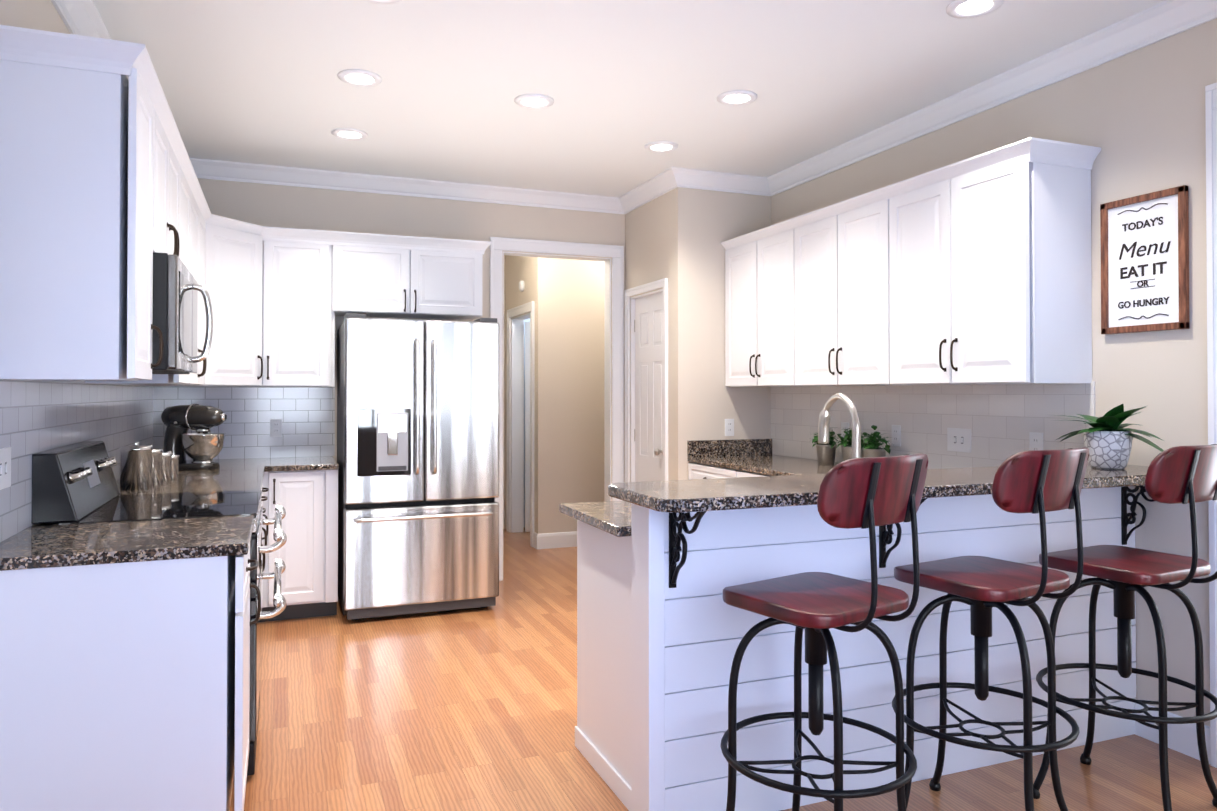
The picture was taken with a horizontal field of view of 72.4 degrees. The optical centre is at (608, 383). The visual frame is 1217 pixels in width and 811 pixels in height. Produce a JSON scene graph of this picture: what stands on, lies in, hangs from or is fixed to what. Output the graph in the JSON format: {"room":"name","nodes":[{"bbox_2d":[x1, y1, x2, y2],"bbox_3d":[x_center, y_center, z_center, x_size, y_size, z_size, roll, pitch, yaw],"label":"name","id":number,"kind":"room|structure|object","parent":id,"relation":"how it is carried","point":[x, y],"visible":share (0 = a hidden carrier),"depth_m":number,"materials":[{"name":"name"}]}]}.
{"room":"kitchen","nodes":[
{"label":"kitchen","id":0,"kind":"room"},
{"bbox_2d":[0,0,1216,726],"bbox_3d":[0.451,-0.026,2.649,6.900,2.780,11.540,0,-1,-21],"label":"wall","id":1,"kind":"structure","parent":0,"point":[1138,116],"depth_m":5.34,"materials":[{"name":"beige paint"}]},
{"bbox_2d":[0,379,152,541],"bbox_3d":[-2.207,0.193,3.593,0.008,0.536,3.250,0,-1,-21],"label":"wall tile","id":2,"kind":"structure","parent":1,"relation":"attached to","point":[38,416],"depth_m":2.90,"materials":[{"name":"white tile"}]},
{"bbox_2d":[0,447,10,489],"bbox_3d":[-1.702,0.241,2.335,0.009,0.115,0.152,0,-1,-21],"label":"electrical outlet","id":3,"kind":"object","parent":2,"relation":"attached to","point":[5,467],"visible":1,"depth_m":2.35,"materials":[{"name":"white plastic"}]},
{"bbox_2d":[0,41,159,384],"bbox_3d":[-1.601,-0.466,2.521,0.341,0.914,0.358,0,-1,-21],"label":"upper cabinet","id":4,"kind":"object","parent":1,"relation":"attached to","point":[102,198],"depth_m":2.36,"materials":[{"name":"white wood"}]},
{"bbox_2d":[51,0,128,79],"bbox_3d":[-1.093,-1.384,0.889,0.088,0.102,9.130,0,-1,-21],"label":"crown molding","id":5,"kind":"structure","parent":1,"relation":"attached to","point":[80,17],"depth_m":3.09,"materials":[{"name":"white wood"}]},
{"bbox_2d":[136,165,195,385],"bbox_3d":[-2.026,-0.454,3.600,0.341,0.914,0.432,0,-1,-21],"label":"upper cabinet","id":6,"kind":"object","parent":1,"relation":"attached to","point":[189,189],"depth_m":3.81,"materials":[{"name":"white wood"}]},
{"bbox_2d":[160,109,171,254],"bbox_3d":[-1.737,-0.678,2.870,0.341,0.483,0.378,0,-1,-21],"label":"upper cabinet","id":7,"kind":"object","parent":1,"relation":"attached to","point":[165,133],"depth_m":3.05,"materials":[{"name":"white wood"}]},
{"bbox_2d":[152,252,212,373],"bbox_3d":[-1.738,-0.236,3.068,0.485,0.390,0.754,0,-1,-21],"label":"over-the-range microwave","id":8,"kind":"object","parent":7,"relation":"attached to","point":[176,287],"visible":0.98,"depth_m":2.79,"materials":[{"name":"silver metal"}]},
{"bbox_2d":[172,137,183,263],"bbox_3d":[-1.875,-0.674,3.221,0.341,0.483,0.378,0,-1,-21],"label":"upper cabinet","id":9,"kind":"object","parent":1,"relation":"attached to","point":[177,161],"depth_m":3.38,"materials":[{"name":"white wood"}]},
{"bbox_2d":[192,193,203,385],"bbox_3d":[-2.184,-0.450,4.003,0.341,0.914,0.433,0,-1,-21],"label":"upper cabinet","id":10,"kind":"object","parent":1,"relation":"attached to","point":[199,208],"depth_m":4.31,"materials":[{"name":"white wood"}]},
{"bbox_2d":[200,213,207,385],"bbox_3d":[-2.343,-0.446,4.406,0.341,0.914,0.433,0,-1,-21],"label":"upper cabinet","id":11,"kind":"object","parent":1,"relation":"attached to","point":[203,364],"depth_m":4.61,"materials":[{"name":"white wood"}]},
{"bbox_2d":[208,221,263,386],"bbox_3d":[-2.186,-0.441,4.842,0.304,0.908,0.303,0,-1,-21],"label":"upper cabinet","id":12,"kind":"object","parent":1,"relation":"attached to","point":[235,248],"depth_m":4.85,"materials":[{"name":"white wood"}]},
{"bbox_2d":[153,386,334,459],"bbox_3d":[-2.303,0.245,5.297,1.062,0.468,0.008,0,-1,-21],"label":"wall tile","id":13,"kind":"structure","parent":1,"relation":"attached to","point":[306,415],"depth_m":5.33,"materials":[{"name":"white tile"}]},
{"bbox_2d":[270,419,281,436],"bbox_3d":[-2.141,0.289,5.352,0.070,0.115,0.007,0,-1,-21],"label":"electrical outlet","id":14,"kind":"object","parent":13,"relation":"attached to","point":[275,427],"visible":1,"depth_m":5.35,"materials":[{"name":"white plastic"}]},
{"bbox_2d":[264,233,339,386],"bbox_3d":[-1.972,-0.436,5.264,0.440,0.914,0.320,0,-1,-21],"label":"upper cabinet","id":15,"kind":"object","parent":1,"relation":"attached to","point":[302,274],"depth_m":5.12,"materials":[{"name":"white wood"}]},
{"bbox_2d":[336,237,411,317],"bbox_3d":[-1.563,-0.670,5.427,0.479,0.443,0.320,0,-1,-21],"label":"upper cabinet","id":16,"kind":"object","parent":1,"relation":"attached to","point":[376,276],"depth_m":5.29,"materials":[{"name":"white wood"}]},
{"bbox_2d":[190,158,626,213],"bbox_3d":[-1.283,-1.332,5.673,3.060,0.102,0.088,0,-1,-21],"label":"crown molding","id":17,"kind":"structure","parent":1,"relation":"attached to","point":[203,168],"depth_m":5.61,"materials":[{"name":"white wood"}]},
{"bbox_2d":[408,241,483,319],"bbox_3d":[-1.118,-0.668,5.603,0.478,0.443,0.320,0,-1,-21],"label":"upper cabinet","id":18,"kind":"object","parent":1,"relation":"attached to","point":[447,279],"depth_m":5.46,"materials":[{"name":"white wood"}]},
{"bbox_2d":[519,281,523,291],"bbox_3d":[-0.792,-0.882,7.543,0.032,0.100,0.100,0,-1,-21],"label":"smoke detector","id":19,"kind":"object","parent":1,"relation":"attached to","point":[521,286],"visible":1,"depth_m":7.51,"materials":[{"name":"white plastic"}]},
{"bbox_2d":[525,322,529,531],"bbox_3d":[-0.470,0.414,7.982,0.660,2.000,0.163,0,-1,-9],"label":"bathroom door","id":20,"kind":"structure","parent":1,"relation":"in","point":[527,426],"depth_m":7.91,"materials":[{"name":"white wood"}]},
{"bbox_2d":[535,531,576,548],"bbox_3d":[0.149,1.351,7.365,1.634,0.130,0.013,0,-1,-21],"label":"baseboard","id":21,"kind":"structure","parent":1,"relation":"attached to","point":[559,539],"depth_m":7.12,"materials":[{"name":"white wood"}]},
{"bbox_2d":[634,292,662,481],"bbox_3d":[0.313,0.382,5.907,0.163,2.020,0.574,0,-1,-21],"label":"pantry door","id":22,"kind":"structure","parent":1,"relation":"in","point":[648,331],"depth_m":5.92,"materials":[{"name":"white wood"}]},
{"bbox_2d":[619,167,686,212],"bbox_3d":[0.283,-1.331,5.752,0.088,0.102,0.888,0,-1,-21],"label":"crown molding","id":23,"kind":"structure","parent":1,"relation":"attached to","point":[672,178],"depth_m":5.68,"materials":[{"name":"white wood"}]},
{"bbox_2d":[687,169,766,195],"bbox_3d":[0.764,-1.334,5.512,0.570,0.102,0.088,0,-1,-21],"label":"crown molding","id":24,"kind":"structure","parent":1,"relation":"attached to","point":[696,179],"depth_m":5.52,"materials":[{"name":"white wood"}]},
{"bbox_2d":[725,419,733,435],"bbox_3d":[0.809,0.296,5.555,0.070,0.115,0.007,0,-1,-21],"label":"outlet","id":25,"kind":"object","parent":1,"relation":"attached to","point":[729,427],"visible":1,"depth_m":5.55,"materials":[{"name":"white plastic"}]},
{"bbox_2d":[687,439,774,454],"bbox_3d":[0.818,0.429,5.549,0.643,0.105,0.020,0,-1,-21],"label":"backsplash","id":26,"kind":"structure","parent":1,"relation":"attached to","point":[736,446],"depth_m":5.54,"materials":[{"name":"stone"}]},
{"bbox_2d":[725,225,788,386],"bbox_3d":[1.093,-0.437,5.243,0.361,0.914,0.806,0,-1,-21],"label":"upper cabinet","id":27,"kind":"object","parent":1,"relation":"attached to","point":[756,269],"depth_m":5.16,"materials":[{"name":"white wood"}]},
{"bbox_2d":[789,197,884,386],"bbox_3d":[1.388,-0.445,4.494,0.361,0.914,0.805,0,-1,-21],"label":"upper cabinet","id":28,"kind":"object","parent":1,"relation":"attached to","point":[837,260],"depth_m":4.42,"materials":[{"name":"white wood"}]},
{"bbox_2d":[771,381,1094,468],"bbox_3d":[1.556,0.237,4.548,0.008,0.468,2.430,0,-1,-21],"label":"wall tile","id":29,"kind":"structure","parent":1,"relation":"attached to","point":[1001,421],"depth_m":4.20,"materials":[{"name":"white tile"}]},
{"bbox_2d":[841,422,848,440],"bbox_3d":[1.401,0.289,4.922,0.007,0.115,0.070,0,-1,-21],"label":"electrical outlet","id":30,"kind":"object","parent":29,"relation":"attached to","point":[844,425],"visible":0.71,"depth_m":4.92,"materials":[{"name":"white plastic"}]},
{"bbox_2d":[892,425,900,446],"bbox_3d":[1.562,0.285,4.512,0.007,0.115,0.070,0,-1,-21],"label":"electrical outlet","id":31,"kind":"object","parent":29,"relation":"attached to","point":[896,435],"visible":1,"depth_m":4.50,"materials":[{"name":"white plastic"}]},
{"bbox_2d":[947,428,970,452],"bbox_3d":[1.726,0.280,4.093,0.009,0.115,0.152,0,-1,-21],"label":"electrical outlet","id":32,"kind":"object","parent":29,"relation":"attached to","point":[958,439],"visible":1,"depth_m":4.09,"materials":[{"name":"white plastic"}]},
{"bbox_2d":[1029,432,1042,449],"bbox_3d":[1.892,0.276,3.675,0.007,0.115,0.070,0,-1,-21],"label":"electrical outlet","id":33,"kind":"object","parent":29,"relation":"attached to","point":[1035,440],"visible":0.69,"depth_m":3.67,"materials":[{"name":"white plastic"}]},
{"bbox_2d":[885,149,1095,385],"bbox_3d":[1.683,-0.453,3.745,0.361,0.914,0.805,0,-1,-21],"label":"upper cabinet","id":34,"kind":"object","parent":1,"relation":"attached to","point":[975,270],"depth_m":3.46,"materials":[{"name":"white wood"}]},
{"bbox_2d":[767,0,1216,195],"bbox_3d":[2.582,-1.374,1.853,0.088,0.102,8.230,0,-1,-21],"label":"crown molding","id":35,"kind":"structure","parent":1,"relation":"attached to","point":[1154,24],"depth_m":3.73,"materials":[{"name":"white wood"}]},
{"bbox_2d":[1100,185,1189,334],"bbox_3d":[2.072,-0.465,3.222,0.024,0.530,0.340,0,-1,-21],"label":"menu sign","id":36,"kind":"object","parent":1,"relation":"attached to","point":[1144,239],"visible":1,"depth_m":3.21,"materials":[{"name":"white paper"}]},
{"bbox_2d":[1135,703,1210,764],"bbox_3d":[2.113,1.304,3.115,0.014,0.130,0.285,0,-1,-21],"label":"baseboard","id":37,"kind":"structure","parent":1,"relation":"attached to","point":[1182,738],"depth_m":3.09,"materials":[{"name":"white wood"}]},
{"bbox_2d":[93,0,1166,196],"bbox_3d":[0.436,-1.455,2.701,7.060,0.080,11.620,0,-1,-21],"label":"ceiling","id":38,"kind":"structure","parent":0,"point":[621,83],"depth_m":3.78,"materials":[{"name":"white paint"}]},
{"bbox_2d":[331,128,367,139],"bbox_3d":[-1.444,-1.388,4.637,0.196,0.012,0.196,0,-1,-21],"label":"recessed light","id":39,"kind":"object","parent":38,"relation":"in","point":[350,133],"visible":0.96,"depth_m":4.62,"materials":[{"name":"white"}]},
{"bbox_2d":[337,69,381,85],"bbox_3d":[-1.140,-1.397,3.811,0.196,0.012,0.196,0,-1,-21],"label":"recessed light","id":40,"kind":"object","parent":38,"relation":"in","point":[357,77],"visible":1,"depth_m":3.79,"materials":[{"name":"white plastic"}]},
{"bbox_2d":[366,0,401,3],"bbox_3d":[-0.823,-1.406,2.979,0.196,0.012,0.196,0,-1,-21],"label":"recessed light","id":41,"kind":"object","parent":38,"relation":"in","point":[385,1],"visible":1,"depth_m":3.05,"materials":[{"name":"white plastic"}]},
{"bbox_2d":[514,94,553,108],"bbox_3d":[-0.368,-1.394,4.115,0.196,0.012,0.196,0,-1,-21],"label":"recessed light","id":42,"kind":"object","parent":38,"relation":"in","point":[535,101],"visible":1,"depth_m":4.10,"materials":[{"name":"white plastic"}]},
{"bbox_2d":[645,141,677,151],"bbox_3d":[0.310,-1.385,4.876,0.196,0.012,0.196,0,-1,-21],"label":"recessed light","id":43,"kind":"object","parent":38,"relation":"in","point":[662,146],"visible":0.98,"depth_m":4.86,"materials":[{"name":"white"}]},
{"bbox_2d":[717,90,756,104],"bbox_3d":[0.629,-1.394,4.066,0.196,0.012,0.196,0,-1,-21],"label":"recessed light","id":44,"kind":"object","parent":38,"relation":"in","point":[737,97],"visible":1,"depth_m":4.05,"materials":[{"name":"white plastic"}]},
{"bbox_2d":[946,0,1002,17],"bbox_3d":[1.365,-1.405,3.099,0.196,0.012,0.196,0,-1,-21],"label":"recessed light","id":45,"kind":"object","parent":38,"relation":"in","point":[965,8],"visible":1,"depth_m":3.10,"materials":[{"name":"white plastic"}]},
{"bbox_2d":[230,528,1216,810],"bbox_3d":[0.436,1.390,2.670,7.060,0.050,11.620,0,-1,-21],"label":"floor","id":46,"kind":"structure","parent":0,"point":[462,710],"depth_m":3.26,"materials":[{"name":"brown wood"}]},
{"bbox_2d":[0,548,255,810],"bbox_3d":[-1.423,0.921,2.464,0.640,0.882,0.568,0,-1,-21],"label":"base cabinet","id":47,"kind":"object","parent":46,"relation":"on","point":[125,666],"depth_m":2.21,"materials":[{"name":"white wood"}]},
{"bbox_2d":[0,515,253,563],"bbox_3d":[-1.416,0.464,2.466,0.653,0.032,0.578,0,-1,-21],"label":"countertop","id":48,"kind":"structure","parent":47,"relation":"on","point":[46,544],"depth_m":2.38,"materials":[{"name":"grey stone"}]},
{"bbox_2d":[31,441,286,777],"bbox_3d":[-1.612,0.789,3.107,0.756,1.120,0.756,0,-1,-21],"label":"range","id":49,"kind":"object","parent":46,"relation":"on","point":[75,483],"visible":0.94,"depth_m":2.89,"materials":[{"name":"silver metal"}]},
{"bbox_2d":[84,500,263,622],"bbox_3d":[-1.891,0.934,3.652,0.640,0.882,0.458,0,-1,-21],"label":"base cabinet","id":50,"kind":"object","parent":46,"relation":"on","point":[260,608],"depth_m":3.60,"materials":[{"name":"white wood"}]},
{"bbox_2d":[264,496,337,621],"bbox_3d":[-1.920,0.950,5.108,0.452,0.882,0.621,0,-1,-21],"label":"base cabinet","id":51,"kind":"object","parent":46,"relation":"on","point":[309,580],"depth_m":4.85,"materials":[{"name":"white wood"}]},
{"bbox_2d":[116,456,338,499],"bbox_3d":[-1.963,0.485,4.406,1.056,0.032,1.907,0,-1,-21],"label":"countertop","id":52,"kind":"structure","parent":51,"relation":"on","point":[284,476],"depth_m":4.78,"materials":[{"name":"grey stone"}]},
{"bbox_2d":[119,442,162,489],"bbox_3d":[-2.069,0.358,3.640,0.129,0.205,0.129,0,-1,29],"label":"canister","id":53,"kind":"object","parent":52,"relation":"on","point":[145,467],"depth_m":3.60,"materials":[{"name":"silver metal"}]},
{"bbox_2d":[163,449,165,481],"bbox_3d":[-2.097,0.372,3.791,0.113,0.180,0.113,0,-1,-28],"label":"canister","id":54,"kind":"object","parent":52,"relation":"on","point":[164,453],"depth_m":3.89,"materials":[{"name":"silver metal"}]},
{"bbox_2d":[166,451,174,481],"bbox_3d":[-2.116,0.386,3.923,0.099,0.155,0.099,0,-1,-28],"label":"canister","id":55,"kind":"object","parent":52,"relation":"on","point":[170,459],"depth_m":3.93,"materials":[{"name":"silver metal"}]},
{"bbox_2d":[174,455,178,478],"bbox_3d":[-2.135,0.397,4.039,0.088,0.135,0.088,0,-1,-28],"label":"canister","id":56,"kind":"object","parent":52,"relation":"on","point":[176,475],"depth_m":4.03,"materials":[{"name":"silver metal"}]},
{"bbox_2d":[161,403,226,469],"bbox_3d":[-2.277,0.291,4.572,0.376,0.360,0.226,0,-1,10],"label":"mixer","id":57,"kind":"object","parent":52,"relation":"on","point":[202,447],"visible":0.96,"depth_m":4.52,"materials":[{"name":"grey metal"}]},
{"bbox_2d":[337,313,499,620],"bbox_3d":[-1.215,0.497,5.242,0.908,1.790,0.834,0,-1,-21],"label":"fridge","id":58,"kind":"object","parent":46,"relation":"on","point":[418,452],"visible":0.98,"depth_m":4.91,"materials":[{"name":"grey metal"}]},
{"bbox_2d":[575,523,778,810],"bbox_3d":[0.210,0.927,2.985,0.494,0.882,0.600,0,-1,-21],"label":"base cabinet","id":59,"kind":"object","parent":46,"relation":"on","point":[663,628],"depth_m":2.58,"materials":[{"name":"white wood"}]},
{"bbox_2d":[559,455,1106,538],"bbox_3d":[0.571,0.483,4.136,2.138,0.032,2.466,0,-1,-21],"label":"countertop","id":60,"kind":"structure","parent":59,"relation":"on","point":[615,518],"depth_m":2.92,"materials":[{"name":"grey stone"}]},
{"bbox_2d":[812,430,840,464],"bbox_3d":[1.264,0.361,4.841,0.216,0.226,0.216,0,-1,-21],"label":"herb","id":61,"kind":"object","parent":60,"relation":"on","point":[826,453],"visible":0.62,"depth_m":4.81,"materials":[{"name":"silver metal"}]},
{"bbox_2d":[818,393,860,458],"bbox_3d":[0.909,0.247,3.189,0.107,0.418,0.250,0,-1,-21],"label":"faucet","id":62,"kind":"object","parent":60,"relation":"on","point":[824,425],"visible":0.65,"depth_m":3.16,"materials":[{"name":"silver metal"}]},
{"bbox_2d":[833,428,867,460],"bbox_3d":[1.382,0.361,4.667,0.212,0.222,0.204,0,-1,-21],"label":"herb","id":63,"kind":"object","parent":60,"relation":"on","point":[846,449],"visible":0.52,"depth_m":4.65,"materials":[{"name":"green plant"}]},
{"bbox_2d":[861,425,891,457],"bbox_3d":[1.441,0.348,4.475,0.202,0.244,0.212,0,-1,-21],"label":"herb","id":64,"kind":"object","parent":60,"relation":"on","point":[871,445],"visible":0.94,"depth_m":4.45,"materials":[{"name":"green plant"}]},
{"bbox_2d":[608,463,1147,514],"bbox_3d":[1.076,0.334,2.800,2.177,0.036,0.450,0,-1,-21],"label":"countertop","id":65,"kind":"structure","parent":59,"relation":"on","point":[732,492],"depth_m":2.54,"materials":[{"name":"grey stone"}]},
{"bbox_2d":[1054,404,1163,468],"bbox_3d":[1.887,0.197,3.112,0.348,0.244,0.422,0,-1,-21],"label":"potted plant","id":66,"kind":"object","parent":65,"relation":"on","point":[1108,437],"visible":0.96,"depth_m":3.06,"materials":[{"name":"ceramic"}]},
{"bbox_2d":[720,453,928,810],"bbox_3d":[0.566,0.771,2.266,0.564,1.178,0.565,0,-1,-21],"label":"stool","id":67,"kind":"object","parent":46,"relation":"on","point":[870,493],"visible":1,"depth_m":2.15,"materials":[{"name":"brown wood"}]},
{"bbox_2d":[779,519,890,794],"bbox_3d":[0.654,0.929,3.160,0.460,0.882,0.600,0,-1,-21],"label":"panel","id":68,"kind":"object","parent":46,"relation":"on","point":[805,545],"depth_m":2.74,"materials":[{"name":"white wood"}]},
{"bbox_2d":[887,507,986,770],"bbox_3d":[1.080,0.931,3.328,0.457,0.882,0.600,0,-1,-21],"label":"base cabinet","id":69,"kind":"object","parent":46,"relation":"on","point":[941,534],"depth_m":2.89,"materials":[{"name":"white wood"}]},
{"bbox_2d":[892,447,1088,810],"bbox_3d":[1.131,0.774,2.521,0.585,1.178,0.587,0,-1,-21],"label":"stool","id":70,"kind":"object","parent":46,"relation":"on","point":[1041,482],"visible":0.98,"depth_m":2.41,"materials":[{"name":"brown wood"}]},
{"bbox_2d":[1033,444,1216,810],"bbox_3d":[1.689,0.776,2.715,0.539,1.178,0.546,0,-1,-21],"label":"stool","id":71,"kind":"object","parent":46,"relation":"on","point":[1181,474],"visible":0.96,"depth_m":2.63,"materials":[{"name":"brown wood"}]}
]}

